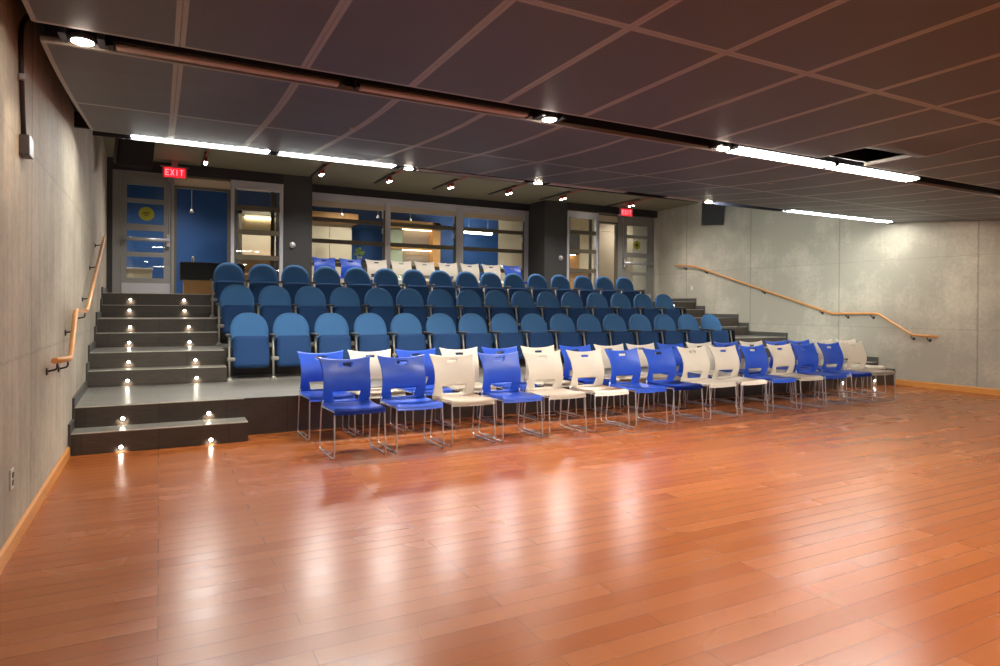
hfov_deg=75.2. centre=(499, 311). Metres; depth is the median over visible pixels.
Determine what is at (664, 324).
seat
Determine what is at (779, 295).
handrail
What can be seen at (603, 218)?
door
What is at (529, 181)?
recessed light
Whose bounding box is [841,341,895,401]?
chair
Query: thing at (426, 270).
chair
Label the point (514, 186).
track light
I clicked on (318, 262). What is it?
chair
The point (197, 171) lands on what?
wall
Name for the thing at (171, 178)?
ceiling
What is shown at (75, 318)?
handrail
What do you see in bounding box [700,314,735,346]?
seat
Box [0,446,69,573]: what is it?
baseboard
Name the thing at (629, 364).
chair
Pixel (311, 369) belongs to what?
chair
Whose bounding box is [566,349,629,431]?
chair
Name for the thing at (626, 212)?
exit sign
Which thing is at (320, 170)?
track light
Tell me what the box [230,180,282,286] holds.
window
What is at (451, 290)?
seat cushion
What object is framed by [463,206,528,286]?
window
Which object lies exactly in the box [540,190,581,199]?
track light
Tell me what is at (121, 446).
step light
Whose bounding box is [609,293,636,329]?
seat
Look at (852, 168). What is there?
diffuser
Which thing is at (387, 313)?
seat cushion
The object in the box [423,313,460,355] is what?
seat
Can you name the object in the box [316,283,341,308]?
seat cushion
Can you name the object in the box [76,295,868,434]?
platform
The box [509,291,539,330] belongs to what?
seat
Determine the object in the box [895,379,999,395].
baseboard
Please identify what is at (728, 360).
chair
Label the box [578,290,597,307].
seat cushion
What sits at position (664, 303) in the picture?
seat
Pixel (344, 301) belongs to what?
seat
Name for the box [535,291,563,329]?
seat
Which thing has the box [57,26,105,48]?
recessed light
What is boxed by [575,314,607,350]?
seat
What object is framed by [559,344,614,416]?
chair
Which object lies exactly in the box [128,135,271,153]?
tube light
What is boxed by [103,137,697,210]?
ceiling
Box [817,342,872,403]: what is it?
chair
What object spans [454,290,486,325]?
seat
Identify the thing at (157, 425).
staircase
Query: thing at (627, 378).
chair
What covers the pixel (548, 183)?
tube light
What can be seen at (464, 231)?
linear pendant
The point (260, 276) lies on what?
seat
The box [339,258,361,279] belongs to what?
chair
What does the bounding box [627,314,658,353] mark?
seat
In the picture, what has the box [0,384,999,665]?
floor
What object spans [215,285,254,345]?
seat
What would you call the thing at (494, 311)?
seat cushion
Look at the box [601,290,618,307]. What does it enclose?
seat cushion
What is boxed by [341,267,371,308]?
seat
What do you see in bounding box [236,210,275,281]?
display case
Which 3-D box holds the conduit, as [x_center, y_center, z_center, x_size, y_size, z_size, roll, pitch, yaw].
[-2.605,-1.328,3.694,0.208,0.901,0.217,0,0,-28]
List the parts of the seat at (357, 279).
backrest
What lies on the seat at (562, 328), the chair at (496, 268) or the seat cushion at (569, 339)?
the seat cushion at (569, 339)
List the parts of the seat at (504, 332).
backrest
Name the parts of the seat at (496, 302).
leg, backrest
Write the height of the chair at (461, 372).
0.853 m
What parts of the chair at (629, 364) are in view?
sled leg, backrest, seat, sled leg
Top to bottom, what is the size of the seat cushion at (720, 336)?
0.413 m
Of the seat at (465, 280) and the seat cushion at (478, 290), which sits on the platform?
the seat at (465, 280)
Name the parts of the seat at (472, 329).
backrest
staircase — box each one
[71,293,247,455]
[652,301,892,390]
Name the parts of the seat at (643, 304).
backrest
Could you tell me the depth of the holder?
12.91 m
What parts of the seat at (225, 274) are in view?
leg, backrest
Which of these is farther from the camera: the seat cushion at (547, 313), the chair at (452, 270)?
the chair at (452, 270)
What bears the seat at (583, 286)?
on the platform
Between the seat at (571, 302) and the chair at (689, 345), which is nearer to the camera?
the chair at (689, 345)
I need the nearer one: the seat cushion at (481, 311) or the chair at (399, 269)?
the seat cushion at (481, 311)
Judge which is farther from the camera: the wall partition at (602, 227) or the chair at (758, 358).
the wall partition at (602, 227)
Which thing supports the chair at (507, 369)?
on the floor
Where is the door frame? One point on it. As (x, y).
(192, 182)
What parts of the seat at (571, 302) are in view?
backrest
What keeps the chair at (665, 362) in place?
on the floor
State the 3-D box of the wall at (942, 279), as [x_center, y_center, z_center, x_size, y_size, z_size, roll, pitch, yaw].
[8.309,-0.613,9.889,0.400,4.300,19.000,0,0,-28]
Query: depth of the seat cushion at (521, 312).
11.58 m
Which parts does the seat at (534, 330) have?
backrest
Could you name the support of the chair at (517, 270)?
on the platform
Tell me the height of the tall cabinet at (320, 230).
2.248 m
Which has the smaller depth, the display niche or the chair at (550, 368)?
the chair at (550, 368)
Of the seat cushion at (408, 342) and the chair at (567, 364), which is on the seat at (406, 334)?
the seat cushion at (408, 342)
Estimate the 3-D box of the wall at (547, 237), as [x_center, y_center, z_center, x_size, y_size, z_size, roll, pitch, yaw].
[1.148,-1.474,16.242,0.641,2.428,0.920,0,0,-28]
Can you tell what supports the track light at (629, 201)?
attached to the ceiling at (335, 174)
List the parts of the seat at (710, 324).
backrest, panel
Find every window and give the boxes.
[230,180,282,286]
[312,192,390,287]
[390,199,463,297]
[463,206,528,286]
[567,211,598,289]
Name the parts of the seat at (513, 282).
backrest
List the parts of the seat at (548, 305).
backrest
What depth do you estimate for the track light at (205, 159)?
11.20 m
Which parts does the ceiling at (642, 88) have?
panel, panel, panel, panel, panel, panel, panel, panel, panel, panel, panel, panel, panel, panel, panel, panel, panel, panel, panel, panel, panel, panel, panel, panel, panel, panel, panel, panel, panel, panel, panel, panel, panel, panel, panel, panel, panel, panel, panel, panel, panel, panel, panel, panel, panel, panel, panel, panel, panel, panel, panel, panel, panel, panel, panel, panel, panel, panel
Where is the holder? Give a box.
[289,242,295,247]
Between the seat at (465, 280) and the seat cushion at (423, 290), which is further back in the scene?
the seat at (465, 280)
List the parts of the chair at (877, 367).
backrest, sled leg, seat, sled leg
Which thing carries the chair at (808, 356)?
on the floor
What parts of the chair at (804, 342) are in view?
backrest, sled leg, seat, sled leg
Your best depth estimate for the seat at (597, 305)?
12.51 m
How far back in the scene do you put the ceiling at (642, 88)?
4.03 m
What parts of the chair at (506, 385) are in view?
sled leg, backrest, seat, sled leg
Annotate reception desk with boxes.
[179,262,244,294]
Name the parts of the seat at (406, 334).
leg, backrest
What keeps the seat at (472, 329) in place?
on the platform
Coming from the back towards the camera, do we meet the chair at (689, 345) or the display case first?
the display case
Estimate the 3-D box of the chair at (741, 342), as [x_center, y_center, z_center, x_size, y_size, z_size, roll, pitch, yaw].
[3.978,0.877,9.735,0.490,0.853,0.563,0,0,-28]
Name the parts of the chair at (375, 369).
sled leg, backrest, seat, sled leg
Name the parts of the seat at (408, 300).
backrest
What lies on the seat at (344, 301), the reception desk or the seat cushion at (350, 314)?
the seat cushion at (350, 314)
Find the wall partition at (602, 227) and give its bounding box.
[599,224,632,283]
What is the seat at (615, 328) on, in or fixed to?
on the platform
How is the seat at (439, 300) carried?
on the platform
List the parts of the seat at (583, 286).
backrest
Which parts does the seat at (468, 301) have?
backrest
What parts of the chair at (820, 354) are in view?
backrest, seat, sled leg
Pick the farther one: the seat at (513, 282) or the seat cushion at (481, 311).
the seat at (513, 282)
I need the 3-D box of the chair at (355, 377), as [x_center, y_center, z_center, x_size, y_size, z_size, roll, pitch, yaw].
[-1.344,0.854,5.909,0.490,0.853,0.563,0,0,-28]
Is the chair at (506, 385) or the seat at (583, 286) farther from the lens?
the seat at (583, 286)
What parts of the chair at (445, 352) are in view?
sled leg, backrest, seat, sled leg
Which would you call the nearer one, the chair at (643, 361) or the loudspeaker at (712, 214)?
the chair at (643, 361)
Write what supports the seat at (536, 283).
on the platform
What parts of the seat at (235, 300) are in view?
leg, backrest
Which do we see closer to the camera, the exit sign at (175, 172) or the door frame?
the exit sign at (175, 172)
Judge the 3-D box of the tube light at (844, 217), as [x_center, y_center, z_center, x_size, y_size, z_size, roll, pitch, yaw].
[6.407,-1.658,11.276,1.254,0.150,0.120,0,0,-28]
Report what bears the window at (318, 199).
in the wall at (297, 190)
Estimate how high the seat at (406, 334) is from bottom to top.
0.859 m
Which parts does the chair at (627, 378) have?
sled leg, backrest, seat, sled leg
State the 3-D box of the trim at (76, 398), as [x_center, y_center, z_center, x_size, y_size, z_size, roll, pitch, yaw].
[-5.339,0.438,8.539,0.035,1.602,6.625,0,0,-29]
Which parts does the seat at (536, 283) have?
backrest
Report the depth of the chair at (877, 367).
10.66 m
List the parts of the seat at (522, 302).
backrest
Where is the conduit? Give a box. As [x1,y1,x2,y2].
[18,13,33,159]
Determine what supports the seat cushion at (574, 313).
on the seat at (571, 302)
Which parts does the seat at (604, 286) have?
backrest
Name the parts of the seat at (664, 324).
backrest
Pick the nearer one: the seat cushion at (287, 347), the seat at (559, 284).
the seat cushion at (287, 347)
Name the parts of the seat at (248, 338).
leg, backrest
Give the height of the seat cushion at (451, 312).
0.425 m
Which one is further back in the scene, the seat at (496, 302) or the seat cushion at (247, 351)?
the seat at (496, 302)
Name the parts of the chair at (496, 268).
backrest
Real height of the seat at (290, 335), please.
0.859 m
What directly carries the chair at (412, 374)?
on the floor
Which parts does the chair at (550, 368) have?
sled leg, backrest, seat, sled leg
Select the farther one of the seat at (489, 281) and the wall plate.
the seat at (489, 281)
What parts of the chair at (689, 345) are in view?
sled leg, backrest, seat, sled leg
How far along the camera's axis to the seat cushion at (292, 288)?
11.00 m
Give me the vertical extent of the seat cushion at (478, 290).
0.438 m
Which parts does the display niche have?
panel, stone panel, stone panel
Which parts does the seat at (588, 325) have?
backrest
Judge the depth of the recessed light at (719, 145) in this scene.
5.46 m
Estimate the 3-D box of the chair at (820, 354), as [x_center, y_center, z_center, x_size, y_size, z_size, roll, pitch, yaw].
[5.409,0.885,10.407,0.490,0.853,0.563,0,0,-28]
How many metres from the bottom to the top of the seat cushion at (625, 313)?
0.425 m
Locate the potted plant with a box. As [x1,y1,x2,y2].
[354,247,364,259]
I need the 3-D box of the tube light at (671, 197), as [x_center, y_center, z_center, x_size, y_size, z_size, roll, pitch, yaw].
[2.644,-1.678,9.301,0.754,0.150,0.110,0,0,-28]
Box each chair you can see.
[297,350,355,440]
[312,257,340,278]
[319,356,385,459]
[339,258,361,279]
[348,349,405,435]
[365,259,386,279]
[377,354,443,452]
[390,260,411,281]
[395,348,452,431]
[414,261,434,280]
[429,353,495,446]
[437,262,457,281]
[440,347,496,427]
[460,263,479,282]
[477,351,542,441]
[481,346,537,423]
[482,264,503,282]
[503,265,526,283]
[521,345,576,419]
[522,350,586,436]
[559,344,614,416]
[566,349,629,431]
[593,344,648,413]
[605,348,667,427]
[626,343,680,410]
[642,347,703,423]
[657,342,709,407]
[677,346,737,419]
[686,342,738,405]
[708,345,767,415]
[713,341,765,402]
[739,340,790,400]
[739,344,796,412]
[764,340,815,398]
[766,343,823,409]
[788,339,838,396]
[791,342,847,406]
[812,339,862,395]
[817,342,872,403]
[836,339,885,393]
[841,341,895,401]
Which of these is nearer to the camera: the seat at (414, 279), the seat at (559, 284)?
the seat at (414, 279)
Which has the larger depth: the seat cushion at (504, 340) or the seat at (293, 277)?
the seat at (293, 277)
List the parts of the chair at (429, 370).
sled leg, backrest, seat, sled leg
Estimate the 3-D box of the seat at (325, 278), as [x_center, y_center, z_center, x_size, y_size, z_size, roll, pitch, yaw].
[-3.055,-0.346,11.399,0.547,0.910,0.452,0,0,-28]
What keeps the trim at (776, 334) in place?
attached to the wall at (942, 279)
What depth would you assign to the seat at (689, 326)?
11.93 m
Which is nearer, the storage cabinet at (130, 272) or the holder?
the holder
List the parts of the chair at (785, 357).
backrest, sled leg, seat, sled leg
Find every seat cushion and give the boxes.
[215,281,243,307]
[222,305,254,333]
[232,336,268,368]
[250,282,277,307]
[261,305,291,332]
[276,335,310,366]
[283,282,309,307]
[297,306,327,333]
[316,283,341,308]
[317,335,350,364]
[333,306,361,332]
[347,284,371,308]
[357,334,389,356]
[368,306,395,331]
[377,285,400,308]
[395,334,425,362]
[400,307,426,331]
[405,285,428,308]
[431,333,460,355]
[432,307,457,330]
[433,286,455,305]
[460,287,482,305]
[461,307,486,325]
[464,333,491,359]
[485,287,505,295]
[490,307,513,320]
[497,333,523,358]
[509,288,528,305]
[517,308,539,330]
[526,332,552,352]
[531,288,551,305]
[541,308,563,329]
[555,332,581,357]
[556,289,574,306]
[568,308,587,329]
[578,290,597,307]
[582,332,607,350]
[593,308,612,329]
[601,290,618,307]
[608,331,633,349]
[616,308,636,329]
[620,291,638,307]
[635,331,658,353]
[639,309,658,328]
[660,309,679,328]
[660,331,683,348]
[684,330,706,351]
[707,330,728,346]
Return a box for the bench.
[312,259,366,271]
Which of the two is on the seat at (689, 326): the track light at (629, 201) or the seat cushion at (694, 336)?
the seat cushion at (694, 336)
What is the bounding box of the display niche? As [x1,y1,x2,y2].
[390,219,440,292]
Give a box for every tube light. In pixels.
[109,35,344,87]
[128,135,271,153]
[276,152,397,167]
[354,78,532,118]
[545,182,627,192]
[662,195,706,201]
[723,144,836,167]
[784,209,847,217]
[824,157,920,181]
[844,217,890,222]
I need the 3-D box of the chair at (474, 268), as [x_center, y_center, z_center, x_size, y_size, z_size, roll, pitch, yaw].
[-0.592,-0.695,14.963,0.490,0.853,0.563,0,0,-29]
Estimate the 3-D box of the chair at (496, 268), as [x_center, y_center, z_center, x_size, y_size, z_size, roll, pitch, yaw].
[-0.095,-0.692,15.224,0.490,0.853,0.563,0,0,-29]
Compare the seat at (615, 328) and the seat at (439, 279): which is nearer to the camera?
the seat at (615, 328)
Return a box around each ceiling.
[22,0,999,223]
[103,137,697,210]
[171,178,588,219]
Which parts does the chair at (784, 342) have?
backrest, sled leg, seat, sled leg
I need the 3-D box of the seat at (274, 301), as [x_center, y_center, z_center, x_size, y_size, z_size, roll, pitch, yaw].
[-3.410,0.050,9.739,0.576,0.884,0.426,0,0,-35]
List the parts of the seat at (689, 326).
armrest, backrest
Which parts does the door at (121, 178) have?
kick plate, latch rod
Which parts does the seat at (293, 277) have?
backrest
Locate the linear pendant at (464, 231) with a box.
[464,231,491,234]
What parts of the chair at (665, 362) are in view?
sled leg, backrest, seat, sled leg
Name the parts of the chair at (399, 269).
backrest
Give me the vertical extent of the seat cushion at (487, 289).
0.438 m
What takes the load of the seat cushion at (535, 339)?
on the seat at (534, 330)
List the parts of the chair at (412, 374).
sled leg, backrest, seat, sled leg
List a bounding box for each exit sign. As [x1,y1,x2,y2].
[160,161,188,179]
[618,206,632,216]
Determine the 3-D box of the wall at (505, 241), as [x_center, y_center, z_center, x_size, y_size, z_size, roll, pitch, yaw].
[3.155,-1.638,21.603,7.350,2.738,0.250,0,0,-28]
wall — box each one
[0,0,106,549]
[106,157,112,292]
[113,161,656,217]
[127,184,497,298]
[276,174,311,285]
[498,218,593,286]
[528,200,566,288]
[633,203,999,388]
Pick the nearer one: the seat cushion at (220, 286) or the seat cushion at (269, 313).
the seat cushion at (269, 313)
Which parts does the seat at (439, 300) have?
backrest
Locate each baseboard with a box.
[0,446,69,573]
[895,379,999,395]
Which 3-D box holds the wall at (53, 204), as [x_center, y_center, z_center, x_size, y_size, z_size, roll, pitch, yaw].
[-3.041,-0.671,3.650,0.600,4.300,18.500,0,0,-28]
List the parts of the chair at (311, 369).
sled leg, backrest, seat, sled leg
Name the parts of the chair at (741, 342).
backrest, sled leg, seat, sled leg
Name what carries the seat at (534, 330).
on the platform
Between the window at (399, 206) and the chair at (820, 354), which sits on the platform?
the window at (399, 206)
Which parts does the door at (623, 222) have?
latch rod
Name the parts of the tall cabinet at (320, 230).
door, door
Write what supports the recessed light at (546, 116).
in the ceiling at (642, 88)
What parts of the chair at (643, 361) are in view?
sled leg, backrest, seat, sled leg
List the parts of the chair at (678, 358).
backrest, sled leg, seat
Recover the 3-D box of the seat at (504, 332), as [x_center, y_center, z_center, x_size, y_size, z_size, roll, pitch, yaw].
[0.075,0.466,10.160,0.576,0.859,0.426,0,0,-35]
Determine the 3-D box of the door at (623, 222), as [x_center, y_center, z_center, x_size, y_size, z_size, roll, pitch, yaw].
[3.553,-1.356,17.018,1.195,2.223,0.184,0,0,-28]
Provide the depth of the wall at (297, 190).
13.01 m
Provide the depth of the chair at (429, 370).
7.38 m
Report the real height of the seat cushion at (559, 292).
0.438 m
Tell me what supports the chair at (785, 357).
on the floor
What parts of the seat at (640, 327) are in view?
backrest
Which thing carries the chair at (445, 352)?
on the floor
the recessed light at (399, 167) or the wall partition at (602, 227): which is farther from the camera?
the wall partition at (602, 227)
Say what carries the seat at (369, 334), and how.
on the platform
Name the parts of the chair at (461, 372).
sled leg, backrest, seat, sled leg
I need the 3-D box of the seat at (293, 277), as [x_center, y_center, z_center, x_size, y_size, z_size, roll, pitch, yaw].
[-3.533,-0.349,11.148,0.547,0.910,0.452,0,0,-28]
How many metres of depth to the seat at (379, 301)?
10.49 m
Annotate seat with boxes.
[209,263,243,317]
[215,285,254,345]
[225,313,268,380]
[245,264,277,307]
[254,285,291,332]
[269,313,310,379]
[278,265,309,307]
[291,286,327,333]
[310,266,341,308]
[310,313,350,364]
[326,287,361,332]
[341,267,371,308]
[350,313,389,356]
[361,288,395,331]
[371,268,400,308]
[387,313,425,362]
[393,288,426,331]
[399,269,428,308]
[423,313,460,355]
[424,289,457,330]
[427,270,455,305]
[453,271,482,317]
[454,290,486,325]
[456,313,491,359]
[479,272,505,317]
[482,290,513,333]
[488,313,523,358]
[502,273,528,305]
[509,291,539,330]
[518,314,552,368]
[525,274,551,305]
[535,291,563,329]
[548,314,581,357]
[549,275,574,306]
[560,292,587,329]
[573,276,597,307]
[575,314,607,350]
[585,292,612,329]
[594,276,618,307]
[602,314,633,349]
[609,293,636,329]
[616,277,644,307]
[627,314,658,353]
[632,294,658,328]
[652,314,683,348]
[654,294,686,328]
[676,314,706,351]
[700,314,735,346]
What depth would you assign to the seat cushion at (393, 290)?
11.82 m
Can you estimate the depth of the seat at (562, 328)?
10.62 m
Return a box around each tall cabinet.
[312,211,357,285]
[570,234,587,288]
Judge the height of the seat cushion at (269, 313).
0.425 m
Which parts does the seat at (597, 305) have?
backrest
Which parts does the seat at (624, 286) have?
backrest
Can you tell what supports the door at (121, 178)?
in the wall at (109, 159)
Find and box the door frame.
[174,176,230,293]
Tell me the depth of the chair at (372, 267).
14.08 m
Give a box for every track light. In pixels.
[201,148,208,166]
[310,162,331,176]
[374,170,401,183]
[432,177,465,189]
[488,183,525,194]
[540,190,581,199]
[607,197,651,206]
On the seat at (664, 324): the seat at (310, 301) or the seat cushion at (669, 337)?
the seat cushion at (669, 337)
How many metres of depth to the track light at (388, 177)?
12.85 m
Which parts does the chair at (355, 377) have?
sled leg, backrest, seat, sled leg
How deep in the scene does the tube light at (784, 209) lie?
10.57 m
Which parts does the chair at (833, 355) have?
backrest, sled leg, seat, sled leg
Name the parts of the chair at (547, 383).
sled leg, backrest, seat, sled leg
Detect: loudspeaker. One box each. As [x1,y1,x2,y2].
[113,138,154,169]
[701,203,724,224]
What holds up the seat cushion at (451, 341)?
on the seat at (440, 332)
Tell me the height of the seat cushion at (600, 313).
0.425 m
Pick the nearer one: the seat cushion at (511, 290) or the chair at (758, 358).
the chair at (758, 358)
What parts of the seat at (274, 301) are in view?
backrest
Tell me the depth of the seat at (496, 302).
11.51 m
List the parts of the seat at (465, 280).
backrest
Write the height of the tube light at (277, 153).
0.150 m
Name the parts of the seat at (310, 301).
backrest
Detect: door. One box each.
[112,169,173,293]
[598,214,617,289]
[617,215,653,300]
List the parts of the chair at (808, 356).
backrest, sled leg, seat, sled leg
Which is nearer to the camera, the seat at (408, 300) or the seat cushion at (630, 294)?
the seat at (408, 300)
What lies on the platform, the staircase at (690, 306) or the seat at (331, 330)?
the seat at (331, 330)
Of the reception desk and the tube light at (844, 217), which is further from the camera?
the reception desk
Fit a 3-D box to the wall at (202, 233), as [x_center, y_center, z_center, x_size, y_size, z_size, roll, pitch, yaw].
[-5.490,-1.684,17.094,12.150,2.738,0.200,0,0,-28]
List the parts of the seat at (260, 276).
backrest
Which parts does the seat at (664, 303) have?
backrest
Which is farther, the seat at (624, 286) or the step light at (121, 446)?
the seat at (624, 286)
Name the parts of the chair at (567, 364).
sled leg, backrest, seat, sled leg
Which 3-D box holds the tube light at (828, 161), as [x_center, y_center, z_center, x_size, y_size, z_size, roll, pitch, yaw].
[2.551,-1.455,5.860,1.314,0.166,0.150,0,0,-28]
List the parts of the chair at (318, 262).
backrest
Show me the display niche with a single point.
(408, 235)
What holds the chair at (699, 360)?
on the floor
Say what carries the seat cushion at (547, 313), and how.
on the seat at (548, 305)
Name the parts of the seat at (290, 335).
leg, backrest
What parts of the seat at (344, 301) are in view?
backrest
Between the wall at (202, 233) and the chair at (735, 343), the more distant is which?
the wall at (202, 233)
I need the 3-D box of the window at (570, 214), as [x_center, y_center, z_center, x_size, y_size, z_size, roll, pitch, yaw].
[2.046,-1.364,16.240,0.940,2.223,0.120,0,0,-28]
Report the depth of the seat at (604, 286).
14.24 m
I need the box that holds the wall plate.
[9,467,13,490]
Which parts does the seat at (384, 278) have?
backrest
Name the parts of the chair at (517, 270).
backrest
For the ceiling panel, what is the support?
attached to the ceiling at (642, 88)
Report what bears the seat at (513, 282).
on the platform
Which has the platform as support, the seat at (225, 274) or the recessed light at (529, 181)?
the seat at (225, 274)
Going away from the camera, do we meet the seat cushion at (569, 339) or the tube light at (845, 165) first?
the tube light at (845, 165)
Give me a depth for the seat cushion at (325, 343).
8.78 m
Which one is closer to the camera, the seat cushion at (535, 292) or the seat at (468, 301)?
the seat at (468, 301)
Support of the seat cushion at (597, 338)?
on the seat at (588, 325)
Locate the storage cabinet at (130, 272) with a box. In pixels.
[126,267,152,277]
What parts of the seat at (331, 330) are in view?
leg, backrest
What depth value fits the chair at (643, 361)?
8.88 m
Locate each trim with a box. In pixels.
[68,287,107,455]
[672,298,894,383]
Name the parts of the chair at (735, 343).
backrest, sled leg, seat, sled leg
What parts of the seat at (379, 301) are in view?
backrest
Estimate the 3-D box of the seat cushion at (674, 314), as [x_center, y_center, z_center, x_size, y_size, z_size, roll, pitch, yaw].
[3.489,0.164,13.254,0.440,0.425,0.181,0,0,-28]
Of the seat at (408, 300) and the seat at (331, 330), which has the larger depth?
the seat at (408, 300)
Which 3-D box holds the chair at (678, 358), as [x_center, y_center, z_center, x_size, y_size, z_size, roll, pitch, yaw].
[2.539,0.870,8.980,0.490,0.853,0.563,0,0,-28]
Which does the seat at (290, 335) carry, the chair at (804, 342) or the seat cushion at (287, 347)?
the seat cushion at (287, 347)
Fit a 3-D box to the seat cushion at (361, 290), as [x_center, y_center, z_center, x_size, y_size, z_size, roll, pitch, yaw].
[-2.504,-0.263,11.596,0.440,0.438,0.181,0,0,-28]
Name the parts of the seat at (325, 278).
backrest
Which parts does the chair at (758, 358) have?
backrest, sled leg, seat, sled leg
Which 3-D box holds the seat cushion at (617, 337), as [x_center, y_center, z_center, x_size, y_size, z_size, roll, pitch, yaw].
[2.076,0.552,11.104,0.440,0.413,0.181,0,0,-28]
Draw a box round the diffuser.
[827,164,917,181]
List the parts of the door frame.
transom panel, frame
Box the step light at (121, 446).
[118,444,123,449]
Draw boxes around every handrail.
[46,236,105,374]
[674,265,937,341]
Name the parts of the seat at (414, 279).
backrest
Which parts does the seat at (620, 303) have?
backrest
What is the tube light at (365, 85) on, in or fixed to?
hanging from the ceiling at (642, 88)
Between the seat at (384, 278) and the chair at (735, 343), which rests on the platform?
the seat at (384, 278)
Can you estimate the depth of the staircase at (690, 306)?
12.65 m
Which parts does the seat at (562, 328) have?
backrest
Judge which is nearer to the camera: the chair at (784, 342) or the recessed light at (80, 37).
the recessed light at (80, 37)
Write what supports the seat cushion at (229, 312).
on the seat at (235, 300)
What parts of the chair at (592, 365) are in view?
sled leg, backrest, seat, sled leg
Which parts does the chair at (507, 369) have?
sled leg, backrest, seat, sled leg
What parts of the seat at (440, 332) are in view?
backrest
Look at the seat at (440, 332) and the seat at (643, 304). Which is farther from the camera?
the seat at (643, 304)
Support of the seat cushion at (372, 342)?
on the seat at (369, 334)
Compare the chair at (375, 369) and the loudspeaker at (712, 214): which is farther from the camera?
the loudspeaker at (712, 214)
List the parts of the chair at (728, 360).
backrest, sled leg, seat, sled leg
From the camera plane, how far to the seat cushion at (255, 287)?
10.74 m
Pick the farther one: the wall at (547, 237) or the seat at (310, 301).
the wall at (547, 237)
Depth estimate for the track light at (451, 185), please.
13.47 m
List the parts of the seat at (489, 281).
backrest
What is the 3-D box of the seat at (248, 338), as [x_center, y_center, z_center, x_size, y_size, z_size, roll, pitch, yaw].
[-3.278,0.448,8.400,0.576,0.859,0.426,0,0,-35]
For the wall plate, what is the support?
attached to the wall at (53, 204)
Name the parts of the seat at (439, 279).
backrest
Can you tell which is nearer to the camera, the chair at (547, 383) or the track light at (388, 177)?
the chair at (547, 383)
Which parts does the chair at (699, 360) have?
backrest, sled leg, seat, sled leg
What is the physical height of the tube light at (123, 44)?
0.154 m
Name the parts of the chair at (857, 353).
backrest, sled leg, seat, sled leg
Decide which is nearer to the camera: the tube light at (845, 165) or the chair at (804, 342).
the tube light at (845, 165)
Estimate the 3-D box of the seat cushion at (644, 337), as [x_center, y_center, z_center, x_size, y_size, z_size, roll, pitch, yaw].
[2.580,0.554,11.368,0.440,0.413,0.181,0,0,-28]
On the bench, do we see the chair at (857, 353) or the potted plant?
the potted plant
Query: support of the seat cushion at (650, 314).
on the seat at (643, 304)
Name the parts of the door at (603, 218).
transom panel, frame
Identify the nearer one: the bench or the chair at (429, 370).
the chair at (429, 370)
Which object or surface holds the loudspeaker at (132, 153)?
hanging from the ceiling at (335, 174)
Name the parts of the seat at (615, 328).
backrest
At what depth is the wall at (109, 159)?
11.49 m
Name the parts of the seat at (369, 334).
leg, backrest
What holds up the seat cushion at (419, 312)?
on the seat at (408, 300)
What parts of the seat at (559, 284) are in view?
backrest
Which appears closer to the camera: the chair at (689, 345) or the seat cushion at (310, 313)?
the chair at (689, 345)
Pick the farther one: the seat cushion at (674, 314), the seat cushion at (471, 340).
the seat cushion at (674, 314)
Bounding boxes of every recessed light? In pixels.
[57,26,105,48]
[398,165,417,169]
[528,180,547,183]
[532,109,565,122]
[708,140,737,150]

